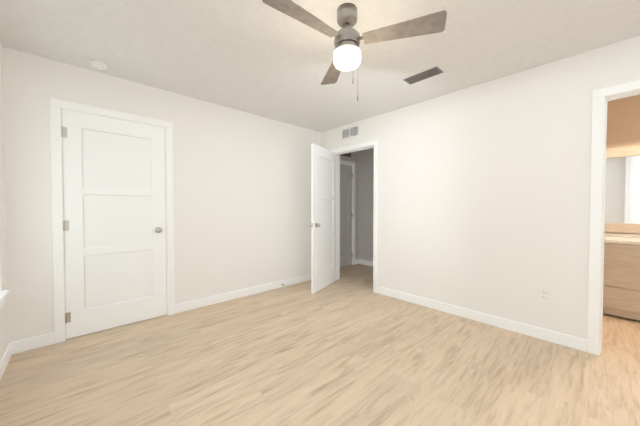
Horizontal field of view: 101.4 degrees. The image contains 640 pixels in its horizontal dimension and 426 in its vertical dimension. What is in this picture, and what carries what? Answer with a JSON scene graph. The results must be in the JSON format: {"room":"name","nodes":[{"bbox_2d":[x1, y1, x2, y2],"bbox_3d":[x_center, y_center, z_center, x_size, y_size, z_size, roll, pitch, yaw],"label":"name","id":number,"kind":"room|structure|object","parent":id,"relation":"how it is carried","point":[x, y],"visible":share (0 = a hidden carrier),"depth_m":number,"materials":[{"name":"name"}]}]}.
{"room":"empty bedroom","nodes":[
{"label":"empty bedroom","id":0,"kind":"room"},
{"bbox_2d":[0,43,8,360],"bbox_3d":[-1.072,-0.052,0.443,0.160,2.440,4.560,-1,2,-43],"label":"wall","id":1,"kind":"structure","parent":0,"point":[4,326],"depth_m":1.99,"materials":[{"name":"white paint"}]},
{"bbox_2d":[0,289,9,308],"bbox_3d":[-1.981,0.621,1.502,0.130,0.092,1.110,-1,2,-43],"label":"window sill","id":2,"kind":"structure","parent":1,"relation":"attached to","point":[3,294],"depth_m":1.85,"materials":[{"name":"white"}]},
{"bbox_2d":[0,341,13,380],"bbox_3d":[-1.008,1.117,0.525,0.014,0.100,4.320,-1,2,-43],"label":"baseboard","id":3,"kind":"structure","parent":1,"relation":"attached to","point":[9,351],"depth_m":1.94,"materials":[{"name":"white wood"}]},
{"bbox_2d":[2,46,321,342],"bbox_3d":[-1.272,-0.109,3.293,3.440,2.440,0.120,-1,2,-43],"label":"wall","id":4,"kind":"structure","parent":0,"point":[242,197],"depth_m":3.02,"materials":[{"name":"white paint"}]},
{"bbox_2d":[49,98,174,343],"bbox_3d":[-1.995,0.069,2.609,0.939,2.112,0.137,-1,2,-43],"label":"door frame","id":5,"kind":"structure","parent":4,"relation":"attached to","point":[57,106],"depth_m":2.29,"materials":[{"name":"white wood"}]},
{"bbox_2d":[61,109,166,338],"bbox_3d":[-1.981,0.102,2.588,0.801,2.030,0.168,-1,2,-43],"label":"closet door","id":6,"kind":"structure","parent":4,"relation":"in","point":[114,225],"depth_m":2.54,"materials":[{"name":"white wood"}]},
{"bbox_2d":[175,274,310,313],"bbox_3d":[-0.791,1.054,3.674,2.248,0.100,0.014,-1,2,-43],"label":"baseboard","id":7,"kind":"structure","parent":4,"relation":"attached to","point":[194,304],"depth_m":3.39,"materials":[{"name":"white wood"}]},
{"bbox_2d":[0,264,639,425],"bbox_3d":[0.729,1.181,2.327,5.330,0.100,4.820,-1,2,-43],"label":"floor","id":8,"kind":"structure","parent":0,"point":[349,347],"depth_m":1.88,"materials":[{"name":"brown wood"}]},
{"bbox_2d":[603,233,639,320],"bbox_3d":[3.463,0.637,2.757,0.488,0.969,0.790,-1,2,-43],"label":"vanity cabinet","id":9,"kind":"object","parent":8,"relation":"on","point":[621,286],"visible":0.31,"depth_m":2.76,"materials":[{"name":"brown wood"}]},
{"bbox_2d":[0,0,639,131],"bbox_3d":[0.729,-1.359,2.277,5.330,0.100,4.820,-1,2,-43],"label":"ceiling","id":10,"kind":"structure","parent":0,"point":[259,58],"depth_m":2.03,"materials":[{"name":"paint"}]},
{"bbox_2d":[90,59,107,69],"bbox_3d":[-1.935,-1.291,2.294,0.124,0.037,0.124,-1,2,-43],"label":"smoke detector","id":11,"kind":"object","parent":10,"relation":"attached to","point":[98,64],"visible":1,"depth_m":2.27,"materials":[{"name":"white plastic"}]},
{"bbox_2d":[262,0,446,100],"bbox_3d":[0.102,-1.008,1.601,0.937,0.574,1.048,-1,2,-43],"label":"ceiling fan","id":12,"kind":"object","parent":10,"relation":"hanging from","point":[347,51],"visible":1,"depth_m":1.60,"materials":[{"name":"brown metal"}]},
{"bbox_2d":[403,67,442,84],"bbox_3d":[0.984,-1.309,2.510,0.140,0.010,0.330,-1,2,-43],"label":"ceiling vent","id":13,"kind":"object","parent":10,"relation":"in","point":[429,73],"visible":1,"depth_m":2.49,"materials":[{"name":"grey metal"}]},
{"bbox_2d":[340,151,357,258],"bbox_3d":[0.323,-0.146,5.138,1.170,2.440,0.120,-1,2,-43],"label":"wall","id":14,"kind":"structure","parent":0,"point":[354,155],"depth_m":5.46,"materials":[{"name":"white paint"}]},
{"bbox_2d":[340,164,352,266],"bbox_3d":[0.368,0.051,5.137,0.786,2.030,0.168,-1,2,-43],"label":"hall door","id":15,"kind":"structure","parent":14,"relation":"in","point":[346,213],"depth_m":5.27,"materials":[{"name":"white wood"}]},
{"bbox_2d":[340,160,354,264],"bbox_3d":[0.347,0.018,5.152,0.924,2.112,0.137,-1,2,-43],"label":"door frame","id":16,"kind":"structure","parent":14,"relation":"attached to","point":[352,164],"depth_m":5.38,"materials":[{"name":"white wood"}]},
{"bbox_2d":[358,148,373,260],"bbox_3d":[1.539,-0.139,4.796,0.140,2.440,2.280,-1,2,-43],"label":"wall","id":17,"kind":"structure","parent":0,"point":[363,160],"depth_m":5.36,"materials":[{"name":"white paint"}]},
{"bbox_2d":[356,259,372,265],"bbox_3d":[1.528,1.032,4.728,0.040,0.100,2.160,-1,2,-43],"label":"baseboard","id":18,"kind":"structure","parent":17,"relation":"attached to","point":[358,261],"depth_m":5.39,"materials":[{"name":"white wood"}]},
{"bbox_2d":[322,35,639,339],"bbox_3d":[1.456,-0.103,2.981,0.120,2.440,4.820,-1,2,-43],"label":"wall","id":19,"kind":"structure","parent":0,"point":[483,197],"depth_m":2.57,"materials":[{"name":"white paint"}]},
{"bbox_2d":[309,143,336,293],"bbox_3d":[0.082,0.077,3.855,0.724,2.030,0.334,-1,2,-43],"label":"bedroom door","id":20,"kind":"structure","parent":19,"relation":"in","point":[323,224],"depth_m":3.80,"materials":[{"name":"white wood"}]},
{"bbox_2d":[342,124,358,139],"bbox_3d":[0.452,-1.212,3.938,0.010,0.170,0.340,-1,2,-43],"label":"air vent","id":21,"kind":"object","parent":19,"relation":"in","point":[350,132],"visible":1,"depth_m":3.93,"materials":[{"name":"white plastic"}]},
{"bbox_2d":[331,139,377,292],"bbox_3d":[0.534,0.041,3.971,0.154,2.112,0.904,-1,2,-43],"label":"door frame","id":22,"kind":"structure","parent":19,"relation":"attached to","point":[357,147],"depth_m":3.65,"materials":[{"name":"white wood"}]},
{"bbox_2d":[377,286,586,351],"bbox_3d":[1.485,1.070,2.875,0.014,0.100,2.026,-1,2,-43],"label":"baseboard","id":23,"kind":"structure","parent":19,"relation":"attached to","point":[577,343],"depth_m":2.59,"materials":[{"name":"white wood"}]},
{"bbox_2d":[540,288,549,302],"bbox_3d":[1.996,0.731,2.326,0.008,0.114,0.070,-1,2,-43],"label":"electrical outlet","id":24,"kind":"object","parent":19,"relation":"attached to","point":[544,295],"visible":1,"depth_m":2.32,"materials":[{"name":"white plastic"}]},
{"bbox_2d":[587,80,639,355],"bbox_3d":[2.534,0.084,1.830,0.154,2.112,0.904,-1,2,-43],"label":"door frame","id":25,"kind":"structure","parent":19,"relation":"attached to","point":[601,97],"depth_m":2.08,"materials":[{"name":"white wood"}]},
{"bbox_2d":[604,95,639,234],"bbox_3d":[2.279,-0.087,2.191,0.004,2.440,2.540,-1,2,-43],"label":"wall","id":26,"kind":"structure","parent":0,"point":[623,122],"depth_m":2.05,"materials":[{"name":"beige paint"}]},
{"bbox_2d":[604,146,639,232],"bbox_3d":[3.580,-0.262,2.944,0.039,0.980,0.730,-1,2,-43],"label":"framed mirror","id":27,"kind":"object","parent":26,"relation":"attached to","point":[622,199],"visible":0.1,"depth_m":3.02,"materials":[{"name":"brown wood"}]}
]}

